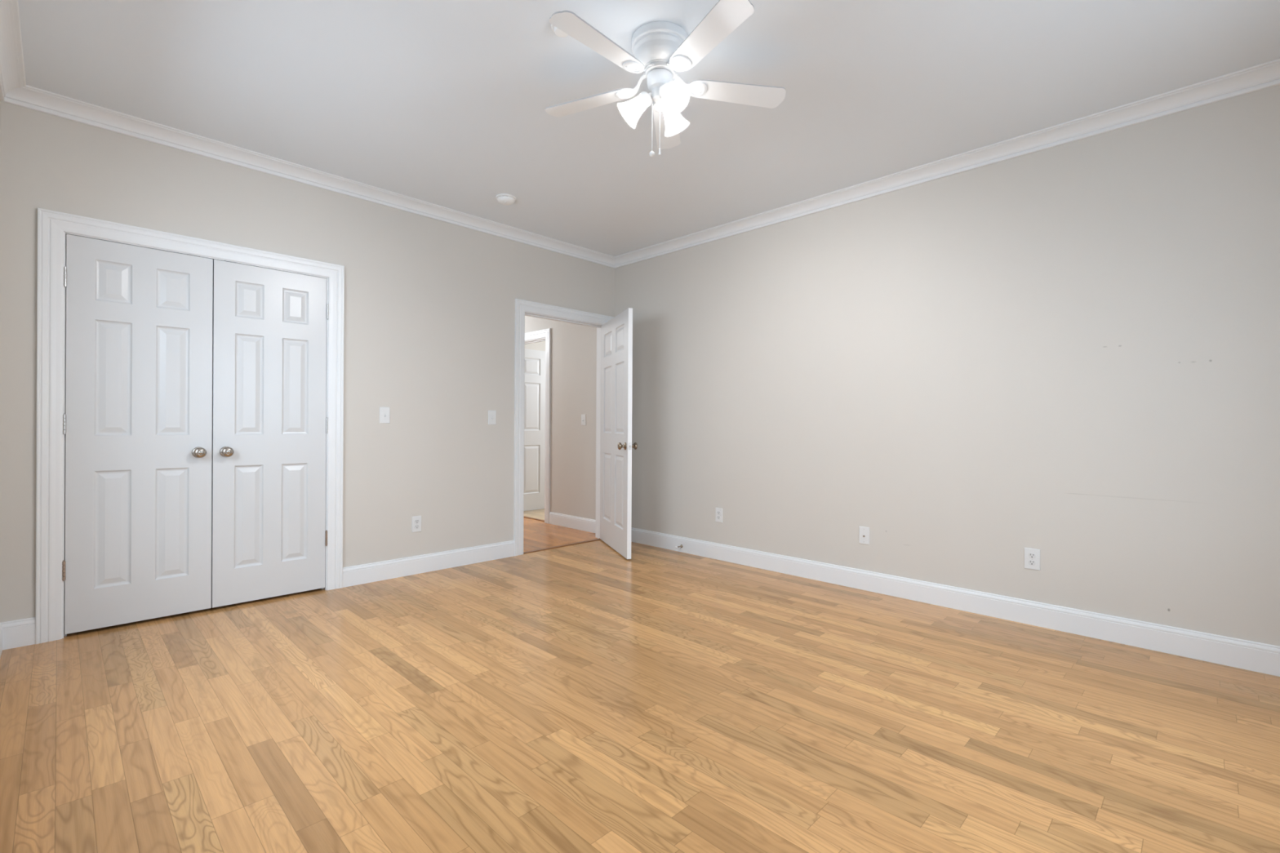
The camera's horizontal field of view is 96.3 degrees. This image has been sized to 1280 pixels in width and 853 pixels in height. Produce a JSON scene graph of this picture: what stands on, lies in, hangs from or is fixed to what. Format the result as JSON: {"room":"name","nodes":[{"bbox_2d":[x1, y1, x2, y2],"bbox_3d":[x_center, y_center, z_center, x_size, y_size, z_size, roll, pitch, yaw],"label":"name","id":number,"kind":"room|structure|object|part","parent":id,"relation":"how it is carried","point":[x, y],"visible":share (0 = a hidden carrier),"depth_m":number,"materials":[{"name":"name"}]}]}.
{"room":"empty bedroom","nodes":[
{"label":"empty bedroom","id":0,"kind":"room"},
{"bbox_2d":[0,101,614,622],"bbox_3d":[-1.686,-0.275,4.216,0.120,2.700,4.035,0,0,45],"label":"wall","id":1,"kind":"structure","parent":0,"point":[429,307],"depth_m":3.93,"materials":[{"name":"beige paint"}]},
{"bbox_2d":[0,617,35,649],"bbox_3d":[-3.018,1.004,2.777,0.015,0.130,0.124,0,0,45],"label":"baseboard","id":2,"kind":"structure","parent":1,"relation":"attached to","point":[19,633],"depth_m":2.78,"materials":[{"name":"white paint"}]},
{"bbox_2d":[62,234,213,634],"bbox_3d":[-2.685,0.039,3.096,0.101,2.027,0.610,0,0,45],"label":"door","id":3,"kind":"structure","parent":1,"relation":"in","point":[137,419],"depth_m":3.09,"materials":[{"name":"white paint"}]},
{"bbox_3d":[-2.502,0.148,3.257,0.066,0.063,0.063,0,0,45],"label":"knob","id":4,"kind":"part","parent":3,"relation":"part of","materials":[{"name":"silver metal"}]},
{"bbox_2d":[35,208,344,644],"bbox_3d":[-2.516,0.000,3.361,0.140,2.142,1.407,0,0,45],"label":"door frame","id":5,"kind":"structure","parent":1,"relation":"attached to","point":[51,224],"depth_m":2.88,"materials":[{"name":"white paint"}]},
{"bbox_2d":[211,259,328,608],"bbox_3d":[-2.253,0.041,3.534,0.101,2.027,0.610,0,0,45],"label":"door","id":6,"kind":"structure","parent":1,"relation":"in","point":[270,426],"depth_m":3.52,"materials":[{"name":"white paint"}]},
{"bbox_3d":[-2.412,0.149,3.349,0.066,0.063,0.063,0,0,45],"label":"knob","id":7,"kind":"part","parent":6,"relation":"part of","materials":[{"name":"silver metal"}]},
{"bbox_2d":[2,84,614,268],"bbox_3d":[-1.617,-1.586,4.130,0.086,0.078,4.000,0,0,45],"label":"crown molding","id":8,"kind":"structure","parent":1,"relation":"attached to","point":[33,98],"depth_m":3.47,"materials":[{"name":"white paint"}]},
{"bbox_2d":[379,406,390,423],"bbox_3d":[-1.785,-0.080,4.018,0.018,0.115,0.070,0,0,45],"label":"light switch","id":9,"kind":"object","parent":1,"relation":"attached to","point":[384,412],"visible":1,"depth_m":4.02,"materials":[{"name":"white plastic"}]},
{"bbox_2d":[411,515,421,532],"bbox_3d":[-1.630,0.713,4.188,0.008,0.115,0.070,0,0,45],"label":"wall outlet","id":10,"kind":"object","parent":1,"relation":"attached to","point":[416,521],"visible":1,"depth_m":4.18,"materials":[{"name":"white plastic"}]},
{"bbox_2d":[342,540,514,587],"bbox_3d":[-1.518,1.011,4.299,0.015,0.130,1.336,0,0,45],"label":"baseboard","id":11,"kind":"structure","parent":1,"relation":"attached to","point":[353,575],"depth_m":4.21,"materials":[{"name":"white paint"}]},
{"bbox_2d":[488,410,496,424],"bbox_3d":[-1.189,-0.073,4.623,0.018,0.115,0.070,0,0,45],"label":"light switch","id":12,"kind":"object","parent":1,"relation":"attached to","point":[491,414],"visible":1,"depth_m":4.62,"materials":[{"name":"white plastic"}]},
{"bbox_2d":[513,298,613,555],"bbox_3d":[-0.696,0.009,5.207,0.140,2.142,1.105,0,0,45],"label":"door frame","id":13,"kind":"structure","parent":1,"relation":"attached to","point":[522,306],"depth_m":4.83,"materials":[{"name":"white paint"}]},
{"bbox_2d":[600,307,637,559],"bbox_3d":[-0.221,0.057,5.057,0.167,2.030,0.900,0,0,-18],"label":"door","id":14,"kind":"structure","parent":1,"relation":"in","point":[616,334],"depth_m":4.94,"materials":[{"name":"white paint"}]},
{"bbox_3d":[-0.150,0.160,4.681,0.066,0.063,0.063,0,0,-18],"label":"knob","id":15,"kind":"part","parent":14,"relation":"part of","materials":[{"name":"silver metal"}]},
{"bbox_3d":[-0.054,0.161,4.712,0.066,0.063,0.063,0,0,-18],"label":"knob","id":16,"kind":"part","parent":14,"relation":"part of","materials":[{"name":"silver metal"}]},
{"bbox_2d":[524,341,545,351],"bbox_3d":[-1.325,-0.279,9.140,0.120,2.700,3.245,0,0,45],"label":"wall","id":17,"kind":"structure","parent":0,"point":[540,346],"depth_m":8.79,"materials":[{"name":"beige paint"}]},
{"bbox_2d":[0,508,1279,852],"bbox_3d":[-0.138,1.123,4.962,9.050,0.080,7.520,0,0,45],"label":"floor","id":18,"kind":"structure","parent":0,"point":[587,697],"depth_m":2.08,"materials":[{"name":"brown wood"}]},
{"bbox_2d":[524,515,544,521],"bbox_3d":[-1.323,1.071,6.756,0.792,0.006,0.040,0,0,45],"label":"threshold","id":19,"kind":"object","parent":18,"relation":"on","point":[524,516],"visible":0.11,"depth_m":6.64,"materials":[{"name":"brown wood"}]},
{"bbox_2d":[523,537,600,553],"bbox_3d":[-0.683,1.077,5.190,0.044,0.006,0.907,0,0,45],"label":"threshold","id":20,"kind":"object","parent":18,"relation":"on","point":[594,540],"visible":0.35,"depth_m":5.15,"materials":[{"name":"brown wood"}]},
{"bbox_2d":[17,0,1279,256],"bbox_3d":[0.108,-1.662,2.429,5.170,0.100,4.240,0,0,45],"label":"ceiling","id":21,"kind":"structure","parent":0,"point":[443,103],"depth_m":2.68,"materials":[{"name":"white paint"}]},
{"bbox_2d":[495,193,515,204],"bbox_3d":[-0.948,-1.597,4.056,0.140,0.048,0.140,0,0,45],"label":"smoke detector","id":22,"kind":"object","parent":21,"relation":"attached to","point":[502,198],"visible":1,"depth_m":4.02,"materials":[{"name":"white plastic"}]},
{"bbox_2d":[551,24,568,37],"bbox_3d":[-0.316,-1.599,2.313,0.086,0.031,0.086,0,0,45],"label":"ceiling sensor","id":23,"kind":"object","parent":21,"relation":"attached to","point":[557,32],"visible":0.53,"depth_m":2.31,"materials":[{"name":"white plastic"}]},
{"bbox_2d":[545,0,786,156],"bbox_3d":[0.057,-1.368,2.368,1.064,0.490,1.030,0,0,45],"label":"ceiling fan","id":24,"kind":"object","parent":21,"relation":"hanging from","point":[660,50],"visible":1,"depth_m":2.32,"materials":[{"name":"white metal"}]},
{"bbox_3d":[-0.222,-1.436,2.542,0.438,0.006,0.122,0,10,25],"label":"blade","id":25,"kind":"part","parent":24,"relation":"part of","materials":[{"name":"white wood"}]},
{"bbox_3d":[-0.147,-1.435,2.153,0.122,0.006,0.438,14,9,42],"label":"blade","id":26,"kind":"part","parent":24,"relation":"part of","materials":[{"name":"white wood"}]},
{"bbox_3d":[-0.033,-1.327,2.419,0.134,0.133,0.113,0,0,-18],"label":"lamp shade","id":27,"kind":"part","parent":24,"relation":"part of","materials":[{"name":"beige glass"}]},
{"bbox_3d":[0.082,-1.266,2.370,0.003,0.236,0.003,0,0,45],"label":"pull chain","id":28,"kind":"part","parent":24,"relation":"part of","materials":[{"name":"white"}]},
{"bbox_3d":[0.125,-1.435,2.734,0.122,0.006,0.438,-10,-1,7],"label":"blade","id":29,"kind":"part","parent":24,"relation":"part of","materials":[{"name":"white"}]},
{"bbox_3d":[0.118,-1.349,2.319,0.062,0.061,0.054,0,0,45],"label":"light bulb","id":30,"kind":"part","parent":24,"relation":"part of","materials":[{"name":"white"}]},
{"bbox_3d":[0.124,-1.326,2.291,0.134,0.133,0.114,0,0,45],"label":"lamp shade","id":31,"kind":"part","parent":24,"relation":"part of","materials":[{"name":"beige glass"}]},
{"bbox_3d":[0.142,-1.326,2.494,0.117,0.133,0.135,0,0,45],"label":"lamp shade","id":32,"kind":"part","parent":24,"relation":"part of","materials":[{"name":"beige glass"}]},
{"bbox_3d":[0.246,-1.433,2.104,0.122,0.006,0.438,12,-5,-28],"label":"blade","id":33,"kind":"part","parent":24,"relation":"part of","materials":[{"name":"white wood"}]},
{"bbox_3d":[0.414,-1.433,2.463,0.438,0.006,0.122,0,-10,-11],"label":"blade","id":34,"kind":"part","parent":24,"relation":"part of","materials":[{"name":"white wood"}]},
{"bbox_2d":[524,84,1279,646],"bbox_3d":[0.277,-0.265,5.174,8.530,2.700,0.155,0,0,45],"label":"wall","id":35,"kind":"structure","parent":0,"point":[1069,353],"depth_m":3.29,"materials":[{"name":"beige paint"}]},
{"bbox_2d":[524,348,545,511],"bbox_3d":[-1.260,0.044,7.338,0.101,2.030,0.762,0,0,45],"label":"door","id":36,"kind":"structure","parent":35,"relation":"in","point":[535,360],"depth_m":7.28,"materials":[{"name":"white paint"}]},
{"bbox_2d":[524,328,551,523],"bbox_3d":[-1.313,-0.008,6.750,1.001,2.164,0.140,0,0,45],"label":"door frame","id":37,"kind":"structure","parent":35,"relation":"attached to","point":[546,333],"depth_m":6.38,"materials":[{"name":"white paint"}]},
{"bbox_2d":[549,511,595,533],"bbox_3d":[-0.664,1.014,6.025,0.952,0.130,0.015,0,0,45],"label":"baseboard","id":38,"kind":"structure","parent":35,"relation":"attached to","point":[555,518],"depth_m":6.06,"materials":[{"name":"white paint"}]},
{"bbox_2d":[581,414,586,425],"bbox_3d":[-0.592,-0.069,5.957,0.070,0.115,0.018,0,0,45],"label":"light switch","id":39,"kind":"object","parent":35,"relation":"attached to","point":[583,416],"visible":1,"depth_m":5.95,"materials":[{"name":"white plastic"}]},
{"bbox_2d":[715,507,722,522],"bbox_3d":[0.646,0.725,4.691,0.070,0.115,0.008,0,0,45],"label":"wall outlet","id":40,"kind":"object","parent":35,"relation":"attached to","point":[718,518],"visible":1,"depth_m":4.69,"materials":[{"name":"white plastic"}]},
{"bbox_2d":[858,526,869,544],"bbox_3d":[1.500,0.731,3.843,0.070,0.115,0.016,0,0,45],"label":"cable wall plate","id":41,"kind":"object","parent":35,"relation":"attached to","point":[864,532],"visible":1,"depth_m":3.84,"materials":[{"name":"white plastic"}]},
{"bbox_2d":[614,58,1279,268],"bbox_3d":[1.482,-1.567,3.823,4.930,0.078,0.086,0,0,45],"label":"crown molding","id":42,"kind":"structure","parent":35,"relation":"attached to","point":[1265,75],"depth_m":3.24,"materials":[{"name":"white paint"}]},
{"bbox_2d":[631,527,1279,676],"bbox_3d":[1.491,1.029,3.851,4.930,0.130,0.015,0,0,45],"label":"baseboard","id":43,"kind":"structure","parent":35,"relation":"attached to","point":[1255,656],"depth_m":3.24,"materials":[{"name":"white paint"}]},
{"bbox_2d":[1024,547,1039,570],"bbox_3d":[2.176,0.736,3.182,0.074,0.115,0.008,0,0,45],"label":"wall outlet","id":44,"kind":"object","parent":35,"relation":"attached to","point":[1032,556],"visible":1,"depth_m":3.18,"materials":[{"name":"white plastic"}]},
{"bbox_2d":[1028,560,1035,565],"bbox_3d":[2.174,0.755,3.180,0.034,0.028,0.003,0,0,45],"label":"receptacle","id":45,"kind":"object","parent":44,"relation":"attached to","point":[1031,562],"depth_m":3.18,"materials":[{"name":"grey plastic"}]},
{"bbox_2d":[1028,552,1035,558],"bbox_3d":[2.175,0.717,3.180,0.034,0.028,0.003,0,0,45],"label":"receptacle","id":46,"kind":"object","parent":44,"relation":"attached to","point":[1031,555],"depth_m":3.18,"materials":[{"name":"grey plastic"}]},
{"bbox_3d":[-1.346,-0.269,0.964,5.170,2.700,0.120,0,0,45],"label":"wall","id":47,"kind":"structure","parent":0,"visible":0},
{"bbox_2d":[0,623,2,657],"bbox_3d":[-1.306,1.016,1.013,4.930,0.130,0.015,0,0,45],"label":"baseboard","id":48,"kind":"structure","parent":47,"relation":"attached to","point":[1,627],"depth_m":2.69,"materials":[{"name":"white paint"}]},
{"bbox_2d":[0,0,26,101],"bbox_3d":[-1.266,-1.580,1.036,4.930,0.078,0.086,0,0,45],"label":"crown molding","id":49,"kind":"structure","parent":47,"relation":"attached to","point":[12,74],"depth_m":2.45,"materials":[{"name":"white paint"}]}
]}

